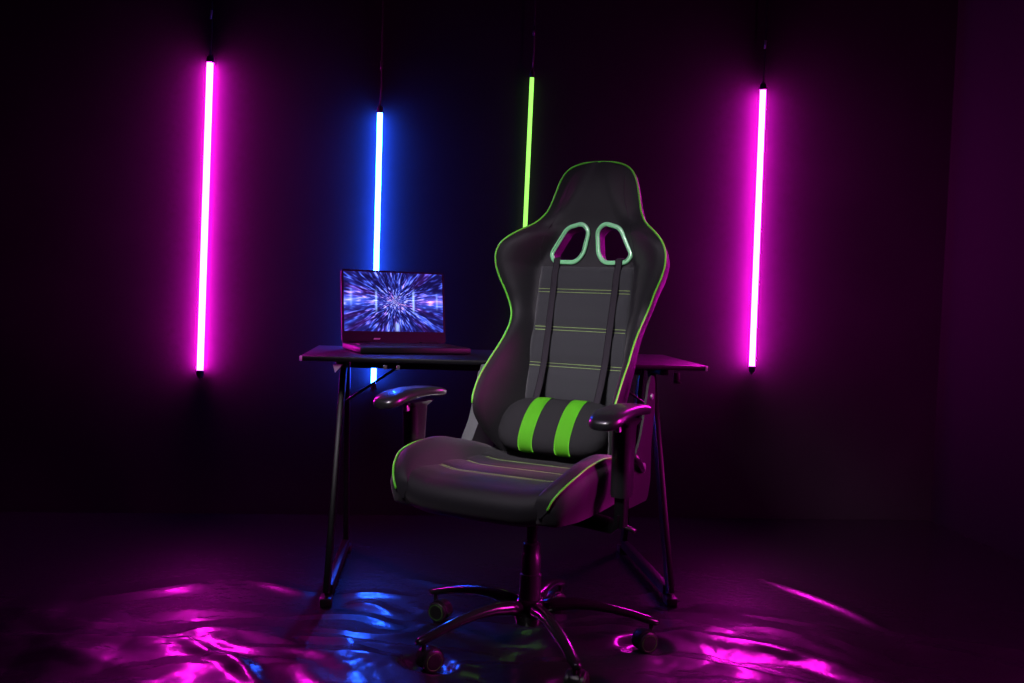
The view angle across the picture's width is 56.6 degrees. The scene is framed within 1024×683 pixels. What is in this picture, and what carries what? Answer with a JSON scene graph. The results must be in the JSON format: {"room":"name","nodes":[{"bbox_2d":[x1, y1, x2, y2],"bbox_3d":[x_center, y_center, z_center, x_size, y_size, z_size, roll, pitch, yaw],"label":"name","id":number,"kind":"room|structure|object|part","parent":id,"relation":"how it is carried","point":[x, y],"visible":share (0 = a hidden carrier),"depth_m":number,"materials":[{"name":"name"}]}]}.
{"room":"gaming room","nodes":[
{"label":"gaming room","id":0,"kind":"room"},
{"bbox_2d":[0,0,958,519],"bbox_3d":[-0.751,-0.769,3.986,5.400,3.000,0.100,2,3,-6],"label":"wall","id":1,"kind":"structure","parent":0,"point":[105,408],"depth_m":3.99,"materials":[{"name":"black paint"}]},
{"bbox_2d":[39,512,1023,561],"bbox_3d":[-0.468,0.946,0.833,5.600,0.100,6.600,2,3,-6],"label":"floor","id":2,"kind":"structure","parent":0,"point":[39,512],"depth_m":3.99,"materials":[{"name":"black"}]},
{"bbox_2d":[0,512,1023,682],"bbox_3d":[-0.526,0.781,2.471,5.000,0.059,3.660,2,3,0],"label":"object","id":3,"kind":"structure","parent":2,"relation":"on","point":[85,597],"depth_m":2.93,"materials":[{"name":"black"}]},
{"bbox_2d":[299,345,708,606],"bbox_3d":[-0.045,0.419,3.207,1.284,0.742,0.676,2,3,-6],"label":"desk","id":4,"kind":"object","parent":3,"relation":"on","point":[345,359],"visible":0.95,"depth_m":3.06,"materials":[{"name":"black metal"}]},
{"bbox_3d":[-0.553,0.411,2.983,0.018,0.699,0.310,2,3,-2],"label":"leg","id":5,"kind":"part","parent":4,"relation":"part of","materials":[{"name":"black metal"}]},
{"bbox_3d":[-0.555,0.057,3.183,0.030,0.020,0.500,2,3,-6],"label":"rail","id":6,"kind":"part","parent":4,"relation":"part of","materials":[{"name":"black metal"}]},
{"bbox_3d":[-0.581,0.392,3.344,0.018,0.694,0.207,2,3,-6],"label":"leg","id":7,"kind":"part","parent":4,"relation":"part of","materials":[{"name":"black metal"}]},
{"bbox_2d":[341,269,470,353],"bbox_3d":[-0.370,-0.106,3.274,0.380,0.275,0.317,1,3,-23],"label":"laptop","id":8,"kind":"object","parent":4,"relation":"on","point":[392,312],"visible":1,"depth_m":3.38,"materials":[{"name":"black"}]},
{"bbox_3d":[-0.049,0.087,3.257,1.000,0.030,0.030,2,3,-6],"label":"cross rail","id":9,"kind":"part","parent":4,"relation":"part of","materials":[{"name":"black metal"}]},
{"bbox_3d":[0.437,0.421,3.451,0.018,0.694,0.207,2,3,-6],"label":"leg","id":10,"kind":"part","parent":4,"relation":"part of","materials":[{"name":"black metal"}]},
{"bbox_3d":[0.463,0.086,3.290,0.030,0.020,0.500,2,3,-6],"label":"rail","id":11,"kind":"part","parent":4,"relation":"part of","materials":[{"name":"black metal"}]},
{"bbox_3d":[0.483,0.440,3.092,0.018,0.699,0.310,1,3,-10],"label":"leg","id":12,"kind":"part","parent":4,"relation":"part of","materials":[{"name":"black metal"}]},
{"bbox_2d":[373,161,669,682],"bbox_3d":[0.075,0.148,2.559,0.692,1.354,0.779,3,3,27],"label":"gaming chair","id":13,"kind":"object","parent":3,"relation":"on","point":[467,477],"visible":0.92,"depth_m":2.64,"materials":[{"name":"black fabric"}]},
{"bbox_3d":[-0.262,0.249,2.544,0.060,0.184,0.120,3,3,27],"label":"armrest post","id":14,"kind":"part","parent":13,"relation":"part of","materials":[{"name":"black plastic"}]},
{"bbox_3d":[-0.192,0.798,2.361,0.045,0.045,0.002,0,3,-35],"label":"wheel trim","id":15,"kind":"part","parent":13,"relation":"part of","materials":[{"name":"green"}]},
{"bbox_3d":[-0.107,0.722,2.457,0.331,0.069,0.048,0,3,-35],"label":"leg","id":16,"kind":"part","parent":13,"relation":"part of","materials":[{"name":"black metal"}]},
{"bbox_3d":[-0.107,0.711,2.669,0.331,0.069,0.048,4,3,34],"label":"leg","id":17,"kind":"part","parent":13,"relation":"part of","materials":[{"name":"black metal"}]},
{"bbox_3d":[0.025,0.373,2.482,0.414,0.112,0.586,3,3,27],"label":"seat","id":18,"kind":"part","parent":13,"relation":"part of","materials":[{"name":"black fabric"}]},
{"bbox_3d":[0.109,0.715,2.740,0.048,0.069,0.331,3,3,19],"label":"leg","id":19,"kind":"part","parent":13,"relation":"part of","materials":[{"name":"black metal"}]},
{"bbox_3d":[0.101,0.732,2.385,0.048,0.069,0.331,1,3,-17],"label":"leg","id":20,"kind":"part","parent":13,"relation":"part of","materials":[{"name":"black metal"}]},
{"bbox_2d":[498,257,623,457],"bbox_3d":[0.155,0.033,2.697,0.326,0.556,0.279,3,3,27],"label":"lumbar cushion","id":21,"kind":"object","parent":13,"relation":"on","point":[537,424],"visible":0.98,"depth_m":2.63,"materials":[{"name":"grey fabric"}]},
{"bbox_3d":[0.172,-0.292,2.830,0.124,0.128,0.030,3,3,27],"label":"cutout frame","id":22,"kind":"part","parent":13,"relation":"part of","materials":[{"name":"green plastic"}]},
{"bbox_3d":[0.173,-0.090,2.720,0.530,0.888,0.391,3,3,27],"label":"backrest","id":23,"kind":"part","parent":13,"relation":"part of","materials":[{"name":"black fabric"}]},
{"bbox_3d":[0.176,0.044,2.739,0.307,0.522,0.176,3,3,27],"label":"panel","id":24,"kind":"part","parent":13,"relation":"part of","materials":[{"name":"grey fabric"}]},
{"bbox_3d":[0.234,0.728,2.569,0.331,0.069,0.048,2,3,-2],"label":"leg","id":25,"kind":"part","parent":13,"relation":"part of","materials":[{"name":"black metal"}]},
{"bbox_3d":[0.296,-0.285,2.767,0.124,0.128,0.030,3,3,27],"label":"cutout frame","id":26,"kind":"part","parent":13,"relation":"part of","materials":[{"name":"green plastic"}]},
{"bbox_3d":[0.212,0.458,2.458,0.243,0.038,0.019,4,3,35],"label":"height lever","id":27,"kind":"part","parent":13,"relation":"part of","materials":[{"name":"black plastic"}]},
{"bbox_3d":[0.266,0.279,2.275,0.060,0.184,0.120,3,3,27],"label":"armrest post","id":28,"kind":"part","parent":13,"relation":"part of","materials":[{"name":"black plastic"}]},
{"bbox_3d":[0.329,0.316,2.466,0.022,0.067,0.103,3,3,23],"label":"recline lever","id":29,"kind":"part","parent":13,"relation":"part of","materials":[{"name":"black plastic"}]},
{"bbox_2d":[930,0,1023,560],"bbox_3d":[2.317,-0.525,1.045,0.100,3.000,6.400,2,3,-6],"label":"wall","id":30,"kind":"structure","parent":0,"point":[977,494],"depth_m":3.93,"materials":[{"name":"black"}]},
{"bbox_3d":[-0.366,-2.149,0.683,6.259,0.100,7.149,2,3,0],"label":"ceiling","id":31,"kind":"structure","parent":0,"visible":0},
{"bbox_2d":[196,0,213,378],"bbox_3d":[-1.232,-1.061,3.843,0.049,2.434,0.030,2,3,0],"label":"tube light","id":32,"kind":"object","parent":31,"relation":"hanging from","point":[209,59],"visible":1,"depth_m":3.86,"materials":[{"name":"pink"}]},
{"bbox_3d":[-1.198,-1.718,3.811,0.010,1.117,0.006,2,3,0],"label":"hanging cord","id":33,"kind":"part","parent":32,"relation":"part of","materials":[{"name":"black plastic"}]},
{"bbox_2d":[371,0,383,391],"bbox_3d":[-0.540,-1.024,3.908,0.027,2.470,0.024,2,3,0],"label":"tube light","id":34,"kind":"object","parent":31,"relation":"hanging from","point":[379,108],"visible":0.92,"depth_m":3.92,"materials":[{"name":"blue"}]},
{"bbox_3d":[-0.519,-1.616,3.879,0.010,1.283,0.006,2,3,0],"label":"hanging cord","id":35,"kind":"part","parent":34,"relation":"part of","materials":[{"name":"black plastic"}]},
{"bbox_2d":[523,0,535,226],"bbox_3d":[0.074,-1.054,3.976,0.035,2.376,0.020,2,3,0],"label":"tube light","id":36,"kind":"object","parent":31,"relation":"hanging from","point":[532,73],"visible":0.53,"depth_m":3.98,"materials":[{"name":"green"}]},
{"bbox_3d":[0.105,-1.688,3.945,0.010,1.103,0.006,2,3,0],"label":"hanging cord","id":37,"kind":"part","parent":36,"relation":"part of","materials":[{"name":"black plastic"}]},
{"bbox_2d":[749,0,767,373],"bbox_3d":[1.076,-1.034,4.067,0.035,2.357,0.028,2,3,0],"label":"tube light","id":38,"kind":"object","parent":31,"relation":"hanging from","point":[763,85],"visible":1,"depth_m":4.08,"materials":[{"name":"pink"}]},
{"bbox_3d":[1.095,-1.661,4.037,0.010,1.102,0.006,2,3,0],"label":"hanging cord","id":39,"kind":"part","parent":38,"relation":"part of","materials":[{"name":"black plastic"}]}
]}

